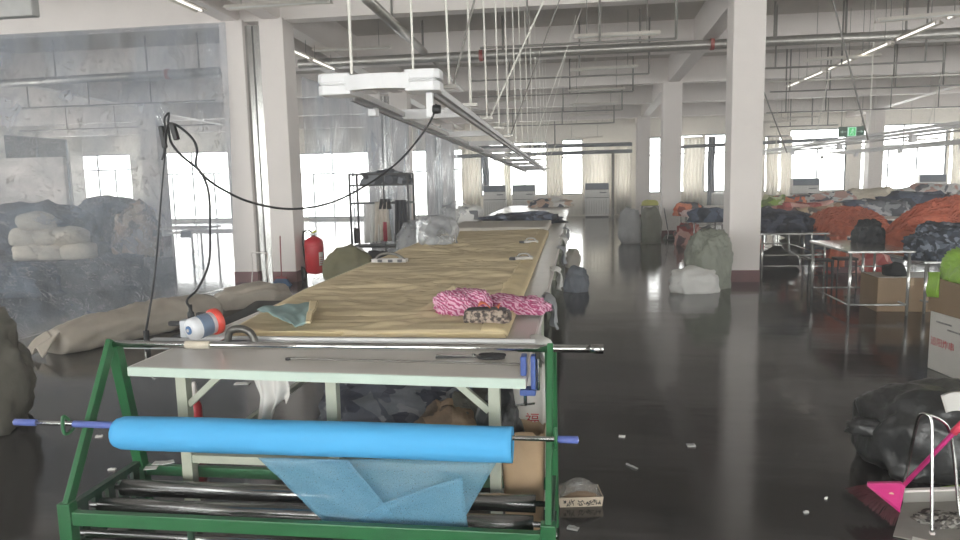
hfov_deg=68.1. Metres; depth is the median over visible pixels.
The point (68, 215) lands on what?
heap
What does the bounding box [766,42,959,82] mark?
pipe
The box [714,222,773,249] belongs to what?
bench
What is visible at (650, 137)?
window
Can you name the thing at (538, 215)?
pile
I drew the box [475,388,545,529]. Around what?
cardboard box
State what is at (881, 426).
bag
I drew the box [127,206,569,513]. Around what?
table
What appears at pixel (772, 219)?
heap
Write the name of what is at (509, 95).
pipe
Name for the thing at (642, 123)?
column
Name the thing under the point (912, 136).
track
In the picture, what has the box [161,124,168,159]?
power cable
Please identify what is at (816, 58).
batten
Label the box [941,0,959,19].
batten
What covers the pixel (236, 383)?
paper scrap
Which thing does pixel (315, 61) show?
batten
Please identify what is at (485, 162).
curtain
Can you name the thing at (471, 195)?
curtain
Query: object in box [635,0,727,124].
ceiling beam
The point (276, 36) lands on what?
column
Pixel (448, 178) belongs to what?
column
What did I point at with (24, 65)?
ceiling beam
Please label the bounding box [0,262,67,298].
heap
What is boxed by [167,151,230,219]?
window
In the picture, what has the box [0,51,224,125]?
ceiling beam
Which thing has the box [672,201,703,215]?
heap
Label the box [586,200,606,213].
grille
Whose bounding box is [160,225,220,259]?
work table
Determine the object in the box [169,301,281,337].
cloth
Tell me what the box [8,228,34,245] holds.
woven sack
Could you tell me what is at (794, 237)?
heap
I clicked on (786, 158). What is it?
curtain
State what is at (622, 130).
wall
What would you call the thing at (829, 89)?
pipe
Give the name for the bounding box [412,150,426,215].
window
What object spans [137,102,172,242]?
column
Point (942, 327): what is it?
print
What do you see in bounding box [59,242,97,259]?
woven sack
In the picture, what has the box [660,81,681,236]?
column
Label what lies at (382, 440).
roll
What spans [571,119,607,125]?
batten
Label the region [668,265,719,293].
bag
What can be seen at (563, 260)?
hanging offcut
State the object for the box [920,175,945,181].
grille
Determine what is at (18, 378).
sack
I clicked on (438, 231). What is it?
clear bag
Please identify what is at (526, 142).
window
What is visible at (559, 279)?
hanging offcut
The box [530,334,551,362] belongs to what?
hanging offcut
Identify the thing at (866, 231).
heap
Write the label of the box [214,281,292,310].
tarpaulin
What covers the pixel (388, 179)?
bundle
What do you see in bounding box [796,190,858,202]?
heap
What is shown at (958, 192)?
heap
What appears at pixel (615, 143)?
pipe
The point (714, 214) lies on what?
heap
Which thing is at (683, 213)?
heap
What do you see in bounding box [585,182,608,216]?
air conditioner
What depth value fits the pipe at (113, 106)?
27.76 m
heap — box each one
[0,199,97,253]
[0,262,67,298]
[77,195,135,242]
[95,252,149,288]
[111,199,163,256]
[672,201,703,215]
[673,222,701,245]
[680,209,691,216]
[687,207,722,221]
[759,245,799,268]
[760,207,815,231]
[761,194,785,206]
[771,200,833,210]
[774,195,806,202]
[780,235,802,239]
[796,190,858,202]
[796,202,843,214]
[801,235,849,252]
[809,206,889,235]
[814,249,892,273]
[834,200,876,210]
[846,186,893,198]
[850,218,886,243]
[859,198,912,215]
[875,190,944,206]
[885,195,959,253]
[896,183,959,193]
[901,220,959,261]
[944,190,959,196]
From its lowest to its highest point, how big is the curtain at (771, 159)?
3.130 m
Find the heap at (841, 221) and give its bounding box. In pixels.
[809,206,889,235]
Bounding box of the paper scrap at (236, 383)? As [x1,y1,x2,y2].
[234,382,249,384]
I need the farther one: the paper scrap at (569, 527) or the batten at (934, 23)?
the batten at (934, 23)
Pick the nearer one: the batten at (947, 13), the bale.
the batten at (947, 13)
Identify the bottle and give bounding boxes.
[192,382,202,416]
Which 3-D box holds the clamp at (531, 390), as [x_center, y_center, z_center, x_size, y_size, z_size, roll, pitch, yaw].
[0.239,0.553,3.561,0.120,0.261,0.080,0,7,8]
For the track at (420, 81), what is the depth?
7.04 m
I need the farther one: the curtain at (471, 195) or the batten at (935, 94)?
the curtain at (471, 195)
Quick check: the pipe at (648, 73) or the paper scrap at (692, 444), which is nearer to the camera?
the paper scrap at (692, 444)
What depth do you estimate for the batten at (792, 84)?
19.99 m
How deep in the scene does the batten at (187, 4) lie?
10.51 m
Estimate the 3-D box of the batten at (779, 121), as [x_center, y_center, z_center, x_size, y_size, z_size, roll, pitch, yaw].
[9.341,-5.671,22.913,1.672,1.859,0.220,0,7,8]
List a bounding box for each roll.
[12,416,578,462]
[28,294,222,357]
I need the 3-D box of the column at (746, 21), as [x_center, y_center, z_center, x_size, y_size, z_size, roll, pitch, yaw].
[4.625,-2.279,12.472,0.542,4.952,0.552,0,7,8]
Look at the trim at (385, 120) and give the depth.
22.79 m
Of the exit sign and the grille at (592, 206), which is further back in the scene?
the grille at (592, 206)
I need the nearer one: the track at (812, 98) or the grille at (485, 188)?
the track at (812, 98)
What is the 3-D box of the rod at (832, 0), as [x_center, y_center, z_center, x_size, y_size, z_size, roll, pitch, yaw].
[5.574,-3.669,10.969,0.953,3.310,0.024,0,7,8]
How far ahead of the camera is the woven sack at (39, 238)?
15.44 m
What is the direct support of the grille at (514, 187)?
attached to the air conditioner at (521, 194)
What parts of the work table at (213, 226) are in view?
leg, leg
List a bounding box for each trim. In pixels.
[381,96,393,239]
[435,126,442,221]
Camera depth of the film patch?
13.06 m
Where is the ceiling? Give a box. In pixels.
[0,0,959,81]
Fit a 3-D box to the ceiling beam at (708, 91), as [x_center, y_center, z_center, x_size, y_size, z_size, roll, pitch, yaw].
[3.620,-6.499,26.490,52.000,0.770,0.340,0,7,8]
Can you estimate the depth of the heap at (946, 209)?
10.12 m
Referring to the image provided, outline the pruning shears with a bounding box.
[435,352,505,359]
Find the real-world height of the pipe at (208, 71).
1.118 m
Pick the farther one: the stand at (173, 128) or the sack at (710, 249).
the sack at (710, 249)
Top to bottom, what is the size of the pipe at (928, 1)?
1.386 m
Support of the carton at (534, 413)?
on the floor
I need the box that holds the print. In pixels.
[936,321,959,334]
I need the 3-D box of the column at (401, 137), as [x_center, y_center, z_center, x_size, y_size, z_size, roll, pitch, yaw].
[-2.512,-3.328,22.983,0.592,4.684,0.552,0,7,8]
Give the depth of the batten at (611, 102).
23.73 m
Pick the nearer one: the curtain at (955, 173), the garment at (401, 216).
the garment at (401, 216)
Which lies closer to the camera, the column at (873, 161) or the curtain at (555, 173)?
the column at (873, 161)
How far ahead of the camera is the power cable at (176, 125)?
4.23 m
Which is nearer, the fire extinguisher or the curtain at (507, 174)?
the fire extinguisher
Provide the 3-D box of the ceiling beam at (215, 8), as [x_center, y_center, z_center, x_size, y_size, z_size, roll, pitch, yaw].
[-4.548,-5.127,14.202,0.320,1.959,42.000,0,7,8]
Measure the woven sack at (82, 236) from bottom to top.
0.402 m
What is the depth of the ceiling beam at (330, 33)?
15.96 m
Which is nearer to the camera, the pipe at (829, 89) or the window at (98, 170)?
the pipe at (829, 89)
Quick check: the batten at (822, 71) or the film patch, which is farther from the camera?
the batten at (822, 71)
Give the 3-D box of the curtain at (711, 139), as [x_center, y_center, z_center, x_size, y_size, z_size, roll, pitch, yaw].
[10.778,-4.593,33.137,0.400,3.230,0.145,0,7,8]
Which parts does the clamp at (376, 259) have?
arched handle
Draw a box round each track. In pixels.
[318,0,596,172]
[763,0,959,154]
[820,73,959,158]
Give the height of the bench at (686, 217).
0.800 m
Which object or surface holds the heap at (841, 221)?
on the bench at (828, 236)
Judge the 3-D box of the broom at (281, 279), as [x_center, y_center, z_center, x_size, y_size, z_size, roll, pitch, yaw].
[-3.731,-0.175,13.370,0.372,0.921,0.212,0,7,8]
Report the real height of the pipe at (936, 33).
0.993 m
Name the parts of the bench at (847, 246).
leg, rail, rail, leg, leg, rail, leg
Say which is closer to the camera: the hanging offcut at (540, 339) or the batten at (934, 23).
the hanging offcut at (540, 339)
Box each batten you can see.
[168,0,207,12]
[223,0,332,10]
[295,40,313,58]
[307,47,338,69]
[489,98,529,101]
[566,120,602,138]
[568,57,624,91]
[570,56,637,71]
[570,101,617,104]
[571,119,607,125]
[574,0,660,38]
[763,95,796,122]
[775,110,818,118]
[785,48,804,86]
[801,47,827,79]
[804,2,881,61]
[824,17,857,69]
[856,0,894,54]
[873,0,959,23]
[891,0,944,40]
[904,94,938,140]
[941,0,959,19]
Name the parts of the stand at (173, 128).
clamp plate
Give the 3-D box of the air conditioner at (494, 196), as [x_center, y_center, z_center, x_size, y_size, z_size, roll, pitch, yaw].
[0.729,-3.281,34.225,1.080,1.596,0.508,0,7,8]
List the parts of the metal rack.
post, post, rail, rail, rail, rail, post, post, post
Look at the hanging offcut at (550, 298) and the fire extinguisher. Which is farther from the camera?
the fire extinguisher
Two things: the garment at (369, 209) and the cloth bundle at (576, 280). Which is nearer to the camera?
the cloth bundle at (576, 280)
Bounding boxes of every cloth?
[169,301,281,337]
[641,199,658,205]
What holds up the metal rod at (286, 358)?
on the table at (183, 364)
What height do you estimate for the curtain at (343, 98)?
3.940 m
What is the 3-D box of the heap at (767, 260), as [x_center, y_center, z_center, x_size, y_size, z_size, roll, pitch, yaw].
[5.929,-0.275,14.423,0.982,0.426,0.705,0,7,8]
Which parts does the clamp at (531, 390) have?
guide rod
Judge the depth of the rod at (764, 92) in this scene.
15.95 m
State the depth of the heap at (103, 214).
24.36 m
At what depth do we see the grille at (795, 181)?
31.98 m
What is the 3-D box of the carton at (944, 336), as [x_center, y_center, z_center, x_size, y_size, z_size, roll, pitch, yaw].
[4.610,0.719,6.354,0.604,0.560,0.950,-1,7,0]
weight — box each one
[509,253,532,259]
[519,237,537,242]
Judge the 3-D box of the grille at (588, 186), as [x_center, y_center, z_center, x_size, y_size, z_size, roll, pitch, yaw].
[5.474,-3.917,33.258,1.068,0.282,0.025,0,7,8]
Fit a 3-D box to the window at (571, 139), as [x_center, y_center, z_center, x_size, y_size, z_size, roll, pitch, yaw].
[4.486,-4.992,34.477,1.008,2.640,0.060,0,7,8]
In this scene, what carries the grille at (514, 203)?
attached to the air conditioner at (521, 194)
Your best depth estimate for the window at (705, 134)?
33.55 m
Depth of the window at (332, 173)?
36.17 m
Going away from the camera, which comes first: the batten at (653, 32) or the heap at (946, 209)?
the heap at (946, 209)
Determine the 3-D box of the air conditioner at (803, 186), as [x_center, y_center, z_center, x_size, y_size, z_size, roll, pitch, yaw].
[14.730,-3.357,32.294,1.153,1.617,0.508,0,7,8]
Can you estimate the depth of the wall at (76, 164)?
37.01 m
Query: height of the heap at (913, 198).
0.587 m
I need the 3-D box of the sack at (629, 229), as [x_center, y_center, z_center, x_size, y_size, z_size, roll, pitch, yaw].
[4.267,-1.288,20.209,0.678,1.041,0.630,0,7,8]
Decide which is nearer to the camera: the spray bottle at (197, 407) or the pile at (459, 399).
the pile at (459, 399)
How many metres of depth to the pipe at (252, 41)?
13.59 m
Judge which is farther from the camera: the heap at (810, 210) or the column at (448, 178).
the column at (448, 178)
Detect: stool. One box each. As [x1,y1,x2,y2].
[807,258,833,286]
[831,256,858,285]
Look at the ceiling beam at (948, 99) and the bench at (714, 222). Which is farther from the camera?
the ceiling beam at (948, 99)
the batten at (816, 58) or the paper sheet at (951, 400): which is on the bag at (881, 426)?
the paper sheet at (951, 400)
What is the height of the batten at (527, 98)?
0.523 m
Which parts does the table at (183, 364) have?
leg, rail, leg, rail, leg, leg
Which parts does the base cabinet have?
door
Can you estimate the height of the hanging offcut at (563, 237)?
0.339 m
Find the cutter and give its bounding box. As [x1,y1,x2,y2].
[168,304,225,339]
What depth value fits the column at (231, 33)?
13.56 m
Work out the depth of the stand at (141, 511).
3.65 m
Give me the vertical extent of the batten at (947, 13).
1.465 m
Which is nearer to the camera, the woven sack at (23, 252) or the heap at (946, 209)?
the heap at (946, 209)
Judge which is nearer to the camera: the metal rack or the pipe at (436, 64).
the metal rack
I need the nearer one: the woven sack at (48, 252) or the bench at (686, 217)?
the woven sack at (48, 252)
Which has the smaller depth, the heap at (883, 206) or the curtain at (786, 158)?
the heap at (883, 206)
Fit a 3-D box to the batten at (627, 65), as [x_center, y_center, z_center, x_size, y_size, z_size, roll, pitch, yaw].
[2.760,-5.128,15.846,1.502,1.300,0.220,0,7,8]
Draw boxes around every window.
[4,135,72,204]
[83,154,130,196]
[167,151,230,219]
[300,152,367,217]
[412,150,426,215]
[481,142,546,195]
[562,139,582,194]
[650,137,660,192]
[681,135,702,191]
[704,134,724,191]
[764,135,788,191]
[790,128,846,190]
[859,123,947,189]
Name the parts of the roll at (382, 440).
core rod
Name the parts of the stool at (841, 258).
leg, seat, leg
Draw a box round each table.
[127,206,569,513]
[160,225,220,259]
[167,229,231,265]
[640,205,659,212]
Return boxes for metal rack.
[348,173,415,251]
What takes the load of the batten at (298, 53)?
hanging from the ceiling
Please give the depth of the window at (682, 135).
33.64 m
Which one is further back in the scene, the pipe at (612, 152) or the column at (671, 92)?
the pipe at (612, 152)
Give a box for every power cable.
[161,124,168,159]
[167,122,211,316]
[168,104,435,209]
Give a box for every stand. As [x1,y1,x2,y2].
[57,339,603,539]
[124,112,179,379]
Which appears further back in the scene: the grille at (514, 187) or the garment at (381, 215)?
the grille at (514, 187)
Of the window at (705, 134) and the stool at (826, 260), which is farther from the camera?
the window at (705, 134)
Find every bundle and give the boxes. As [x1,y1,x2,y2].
[359,168,411,184]
[563,265,589,292]
[565,248,580,267]
[882,262,906,275]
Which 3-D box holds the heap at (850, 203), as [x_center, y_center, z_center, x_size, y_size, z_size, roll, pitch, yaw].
[9.136,-1.548,17.675,2.148,0.382,0.882,0,7,8]
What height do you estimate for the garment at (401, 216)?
0.951 m
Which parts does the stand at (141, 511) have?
foot post, bearing plate, leg, bearing plate, rail, bearing plate, rail, bearing plate, leg, bearing plate, foot post, foot post, leg, leg, rail, foot post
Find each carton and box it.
[502,352,543,492]
[859,272,930,311]
[928,278,959,318]
[928,311,959,378]
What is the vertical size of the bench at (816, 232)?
0.820 m
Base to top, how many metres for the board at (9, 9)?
1.594 m
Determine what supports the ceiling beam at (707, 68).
attached to the ceiling
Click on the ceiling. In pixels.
(686, 10)
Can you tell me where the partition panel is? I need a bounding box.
[0,157,69,203]
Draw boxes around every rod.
[285,357,519,365]
[764,92,787,152]
[832,0,868,139]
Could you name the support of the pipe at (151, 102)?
hanging from the ceiling
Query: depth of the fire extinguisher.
13.81 m
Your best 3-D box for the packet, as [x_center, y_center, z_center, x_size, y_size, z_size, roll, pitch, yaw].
[0.584,1.296,4.189,0.258,0.143,0.173,-1,7,-1]
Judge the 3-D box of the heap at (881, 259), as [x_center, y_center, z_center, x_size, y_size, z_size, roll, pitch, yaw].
[7.181,-0.234,13.628,1.457,0.490,1.018,0,7,8]
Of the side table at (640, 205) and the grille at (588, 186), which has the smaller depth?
the side table at (640, 205)
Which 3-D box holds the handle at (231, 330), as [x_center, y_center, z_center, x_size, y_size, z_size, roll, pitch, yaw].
[-1.464,0.400,4.299,0.243,0.128,0.110,0,7,8]
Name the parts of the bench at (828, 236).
leg, hanging strip, rail, rail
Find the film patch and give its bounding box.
[180,230,190,237]
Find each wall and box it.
[0,126,86,206]
[81,108,959,221]
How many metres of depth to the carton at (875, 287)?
9.57 m
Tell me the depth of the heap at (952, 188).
23.57 m
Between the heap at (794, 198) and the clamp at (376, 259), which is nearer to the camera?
the clamp at (376, 259)
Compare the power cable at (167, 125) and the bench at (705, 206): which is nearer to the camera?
the power cable at (167, 125)
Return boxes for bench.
[680,205,723,224]
[686,217,721,238]
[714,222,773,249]
[759,230,828,278]
[798,216,898,253]
[802,235,929,275]
[809,240,915,315]
[873,253,940,313]
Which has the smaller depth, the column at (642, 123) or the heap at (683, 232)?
the heap at (683, 232)
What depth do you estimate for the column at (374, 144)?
22.75 m
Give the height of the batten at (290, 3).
1.028 m
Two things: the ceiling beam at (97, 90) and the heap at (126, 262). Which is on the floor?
the heap at (126, 262)
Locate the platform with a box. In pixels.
[58,257,175,276]
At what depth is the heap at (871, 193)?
24.00 m
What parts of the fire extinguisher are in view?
label plate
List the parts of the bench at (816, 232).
leg, leg, rail, rail, rail, leg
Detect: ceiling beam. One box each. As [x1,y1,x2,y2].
[0,0,713,38]
[0,45,959,109]
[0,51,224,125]
[0,74,959,126]
[11,5,959,78]
[37,93,959,137]
[188,0,440,125]
[229,0,464,129]
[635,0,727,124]
[846,73,959,117]
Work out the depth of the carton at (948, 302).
6.52 m
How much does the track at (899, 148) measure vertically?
3.264 m
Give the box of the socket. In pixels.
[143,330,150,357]
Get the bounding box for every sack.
[0,306,36,435]
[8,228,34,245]
[11,244,38,260]
[15,211,56,229]
[31,226,59,244]
[36,244,62,259]
[53,226,90,244]
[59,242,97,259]
[322,244,372,280]
[414,398,478,474]
[618,206,640,243]
[640,206,661,243]
[683,228,733,289]
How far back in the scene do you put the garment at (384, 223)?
15.53 m
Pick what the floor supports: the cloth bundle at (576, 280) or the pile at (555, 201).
the cloth bundle at (576, 280)
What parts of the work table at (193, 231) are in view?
leg, leg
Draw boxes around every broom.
[273,236,291,285]
[662,208,672,239]
[845,421,959,525]
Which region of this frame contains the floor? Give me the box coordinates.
[0,216,950,539]
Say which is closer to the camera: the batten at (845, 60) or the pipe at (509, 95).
the batten at (845, 60)
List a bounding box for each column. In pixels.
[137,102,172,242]
[218,20,259,281]
[258,17,307,281]
[366,93,383,201]
[389,92,413,239]
[425,124,437,221]
[441,124,455,221]
[636,116,649,215]
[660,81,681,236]
[723,0,766,281]
[863,110,885,188]
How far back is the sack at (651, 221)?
19.81 m
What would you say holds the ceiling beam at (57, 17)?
attached to the ceiling
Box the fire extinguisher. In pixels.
[301,229,323,279]
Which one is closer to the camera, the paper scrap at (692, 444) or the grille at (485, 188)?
the paper scrap at (692, 444)
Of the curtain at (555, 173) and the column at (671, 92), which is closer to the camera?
the column at (671, 92)
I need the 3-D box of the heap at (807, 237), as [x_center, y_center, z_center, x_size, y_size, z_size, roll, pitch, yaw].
[8.835,-0.739,16.696,2.374,0.642,0.983,0,7,8]
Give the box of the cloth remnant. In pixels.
[257,301,317,326]
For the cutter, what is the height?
0.211 m
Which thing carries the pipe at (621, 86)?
hanging from the ceiling
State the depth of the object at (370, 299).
6.02 m
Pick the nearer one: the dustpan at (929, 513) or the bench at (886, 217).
the dustpan at (929, 513)
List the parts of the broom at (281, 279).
handle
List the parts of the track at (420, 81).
corner casing, hanger rod, casing, hanger rod, corner casing, rail, hanger rod, stay rod, hanger rod, hanger rod, hanger rod, rail, hanger rod, hanger rod, hanger rod, hanger rod, stay rod, hanger rod, hanger rod, hanger rod, stay rod, hanger rod, hanger rod, hanger rod, hanger rod, stay rod, stay rod, stay rod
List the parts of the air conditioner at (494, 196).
casing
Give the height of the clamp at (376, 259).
0.115 m
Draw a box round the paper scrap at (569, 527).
[567,525,578,530]
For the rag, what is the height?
0.331 m
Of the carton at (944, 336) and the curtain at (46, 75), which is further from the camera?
the curtain at (46, 75)
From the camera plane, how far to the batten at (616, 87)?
19.91 m
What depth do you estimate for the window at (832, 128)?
32.85 m
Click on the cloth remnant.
(300, 314)
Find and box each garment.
[353,228,359,243]
[364,204,380,243]
[374,202,391,240]
[383,222,386,240]
[395,200,408,243]
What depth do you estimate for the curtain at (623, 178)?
33.72 m
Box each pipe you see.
[0,32,220,87]
[0,79,214,109]
[20,106,214,131]
[244,25,272,281]
[297,0,959,68]
[361,0,427,55]
[432,62,463,91]
[455,149,631,216]
[471,17,649,81]
[472,56,633,97]
[476,86,622,114]
[479,121,631,148]
[480,0,677,48]
[492,105,614,126]
[681,137,838,148]
[765,0,944,69]
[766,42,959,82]
[766,73,959,113]
[770,42,959,92]
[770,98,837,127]
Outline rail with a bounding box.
[150,336,535,343]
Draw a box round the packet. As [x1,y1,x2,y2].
[559,484,602,506]
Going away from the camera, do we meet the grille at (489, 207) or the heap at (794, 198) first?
the heap at (794, 198)
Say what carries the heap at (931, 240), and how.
on the bench at (926, 263)
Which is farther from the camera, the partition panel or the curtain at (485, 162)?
the curtain at (485, 162)
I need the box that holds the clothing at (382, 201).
[379,199,391,208]
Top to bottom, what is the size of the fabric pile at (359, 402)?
0.728 m
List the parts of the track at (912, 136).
hanger rod, hanger rod, rail, rail, hanger rod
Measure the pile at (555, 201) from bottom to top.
0.317 m
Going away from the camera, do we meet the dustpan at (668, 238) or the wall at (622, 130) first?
the dustpan at (668, 238)
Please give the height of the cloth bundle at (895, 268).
0.185 m
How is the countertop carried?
on the table at (183, 364)
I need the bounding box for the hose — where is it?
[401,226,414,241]
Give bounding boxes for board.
[0,0,39,19]
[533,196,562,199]
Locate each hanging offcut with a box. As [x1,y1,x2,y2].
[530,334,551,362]
[541,292,558,329]
[550,266,562,290]
[557,245,566,264]
[560,235,567,257]
[563,227,569,240]
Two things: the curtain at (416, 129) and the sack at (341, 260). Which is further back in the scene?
the curtain at (416, 129)
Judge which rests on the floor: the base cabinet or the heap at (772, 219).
the base cabinet
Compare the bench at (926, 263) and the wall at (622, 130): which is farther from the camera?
the wall at (622, 130)
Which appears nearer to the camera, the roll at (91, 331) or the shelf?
the roll at (91, 331)
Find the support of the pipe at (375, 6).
hanging from the ceiling
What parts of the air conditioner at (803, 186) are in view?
casing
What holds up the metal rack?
on the floor
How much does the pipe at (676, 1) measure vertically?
1.587 m
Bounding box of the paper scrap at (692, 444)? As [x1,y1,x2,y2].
[686,443,695,446]
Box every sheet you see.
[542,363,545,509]
[941,391,959,412]
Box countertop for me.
[131,206,568,377]
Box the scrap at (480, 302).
[478,301,499,307]
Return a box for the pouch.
[463,307,511,323]
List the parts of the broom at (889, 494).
handle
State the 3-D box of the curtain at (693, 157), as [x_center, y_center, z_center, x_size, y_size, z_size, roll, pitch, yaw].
[9.961,-4.589,33.249,0.953,3.230,0.142,0,7,8]
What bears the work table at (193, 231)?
on the floor
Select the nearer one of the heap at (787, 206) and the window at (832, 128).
the heap at (787, 206)
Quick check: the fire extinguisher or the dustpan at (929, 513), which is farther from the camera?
the fire extinguisher
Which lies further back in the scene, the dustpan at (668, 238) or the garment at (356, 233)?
the dustpan at (668, 238)
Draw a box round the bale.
[453,204,483,223]
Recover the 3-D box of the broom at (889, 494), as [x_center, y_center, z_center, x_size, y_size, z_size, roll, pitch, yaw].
[2.383,0.913,3.759,0.767,0.908,0.183,2,8,23]
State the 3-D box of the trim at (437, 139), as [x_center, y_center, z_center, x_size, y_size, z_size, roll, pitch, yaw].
[-1.847,-4.352,32.351,0.312,4.310,0.056,0,7,8]
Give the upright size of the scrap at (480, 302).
0.045 m
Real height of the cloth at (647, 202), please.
0.226 m
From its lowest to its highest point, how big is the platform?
0.330 m
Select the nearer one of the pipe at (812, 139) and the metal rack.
the metal rack
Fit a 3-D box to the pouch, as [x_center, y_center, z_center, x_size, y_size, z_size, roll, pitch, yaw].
[0.049,0.291,4.610,0.313,0.090,0.147,0,7,8]
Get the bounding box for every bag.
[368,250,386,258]
[424,224,453,244]
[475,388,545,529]
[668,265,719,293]
[844,377,959,484]
[926,247,959,297]
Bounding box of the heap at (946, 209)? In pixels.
[885,195,959,253]
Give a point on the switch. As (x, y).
(189, 314)
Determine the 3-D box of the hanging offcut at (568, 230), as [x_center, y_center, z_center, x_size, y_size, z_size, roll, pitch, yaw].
[1.662,-0.696,13.733,0.146,0.243,0.413,0,7,8]
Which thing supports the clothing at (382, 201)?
hanging from the metal rack
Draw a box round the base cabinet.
[711,193,723,208]
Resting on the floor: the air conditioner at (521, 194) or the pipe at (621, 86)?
the air conditioner at (521, 194)
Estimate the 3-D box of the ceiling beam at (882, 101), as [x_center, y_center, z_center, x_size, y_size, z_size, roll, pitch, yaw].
[13.997,-5.213,11.647,0.320,1.959,42.000,0,7,8]
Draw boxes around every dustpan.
[251,252,269,282]
[666,229,675,240]
[893,412,959,539]
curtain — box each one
[0,32,233,320]
[308,98,409,255]
[415,129,458,232]
[460,148,480,206]
[482,157,489,190]
[504,152,511,206]
[546,148,562,195]
[582,147,610,214]
[615,143,632,213]
[683,137,703,204]
[707,136,715,204]
[765,137,779,195]
[779,136,793,195]
[950,129,959,184]
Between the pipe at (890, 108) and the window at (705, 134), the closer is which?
the pipe at (890, 108)
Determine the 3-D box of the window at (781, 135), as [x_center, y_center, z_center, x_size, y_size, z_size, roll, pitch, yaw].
[13.812,-4.956,33.202,1.070,2.600,0.060,0,7,8]
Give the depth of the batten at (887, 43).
14.56 m
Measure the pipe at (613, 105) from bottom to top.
1.183 m
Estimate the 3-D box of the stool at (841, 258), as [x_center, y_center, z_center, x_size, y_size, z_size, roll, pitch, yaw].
[6.143,0.015,11.984,0.340,0.461,0.280,0,7,8]
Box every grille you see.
[483,186,504,191]
[484,202,503,215]
[512,185,534,190]
[513,202,528,205]
[585,183,608,189]
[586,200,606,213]
[793,179,818,184]
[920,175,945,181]
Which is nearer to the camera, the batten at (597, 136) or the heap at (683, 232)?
the heap at (683, 232)
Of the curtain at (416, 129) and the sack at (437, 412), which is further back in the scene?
the curtain at (416, 129)
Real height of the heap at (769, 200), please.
0.488 m
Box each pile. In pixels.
[317,383,471,458]
[452,387,489,474]
[478,210,567,223]
[526,197,573,207]
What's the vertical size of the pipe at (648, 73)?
1.311 m
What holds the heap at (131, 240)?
on the floor
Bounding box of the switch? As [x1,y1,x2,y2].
[187,304,193,318]
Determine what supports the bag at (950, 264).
in the carton at (948, 302)
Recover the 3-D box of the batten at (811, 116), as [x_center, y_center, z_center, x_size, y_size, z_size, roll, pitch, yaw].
[11.428,-6.189,25.612,1.478,1.437,0.220,0,7,8]
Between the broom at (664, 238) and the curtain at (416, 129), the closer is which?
the broom at (664, 238)
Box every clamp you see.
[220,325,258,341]
[371,252,407,262]
[516,353,539,406]
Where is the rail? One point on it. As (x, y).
(207, 338)
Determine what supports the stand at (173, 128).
attached to the table at (183, 364)
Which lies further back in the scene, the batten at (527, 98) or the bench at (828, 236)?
the batten at (527, 98)
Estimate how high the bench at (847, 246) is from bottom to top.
0.860 m
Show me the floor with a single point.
(765, 377)
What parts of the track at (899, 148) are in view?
hanger rod, rail, rail, hanger rod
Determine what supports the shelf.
attached to the metal rack
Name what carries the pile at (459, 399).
on the floor
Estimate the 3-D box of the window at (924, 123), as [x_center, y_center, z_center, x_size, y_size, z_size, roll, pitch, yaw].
[19.277,-5.155,32.427,3.664,2.950,0.060,0,7,8]
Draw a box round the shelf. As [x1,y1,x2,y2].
[357,244,411,245]
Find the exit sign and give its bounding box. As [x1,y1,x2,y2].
[838,97,864,136]
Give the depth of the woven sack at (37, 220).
15.41 m
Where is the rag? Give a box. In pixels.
[254,380,289,419]
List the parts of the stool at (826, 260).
leg, seat, leg, leg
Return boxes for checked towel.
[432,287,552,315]
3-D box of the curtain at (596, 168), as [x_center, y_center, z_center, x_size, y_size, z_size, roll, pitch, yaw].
[5.541,-4.320,33.891,1.413,3.330,0.137,0,7,8]
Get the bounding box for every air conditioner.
[483,185,506,215]
[512,184,535,205]
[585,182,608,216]
[789,178,819,196]
[914,174,946,183]
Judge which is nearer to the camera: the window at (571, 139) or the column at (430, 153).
the column at (430, 153)
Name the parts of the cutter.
handle, motor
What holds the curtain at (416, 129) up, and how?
attached to the column at (401, 137)
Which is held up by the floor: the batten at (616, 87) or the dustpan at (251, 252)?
the dustpan at (251, 252)
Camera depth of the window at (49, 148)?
34.70 m

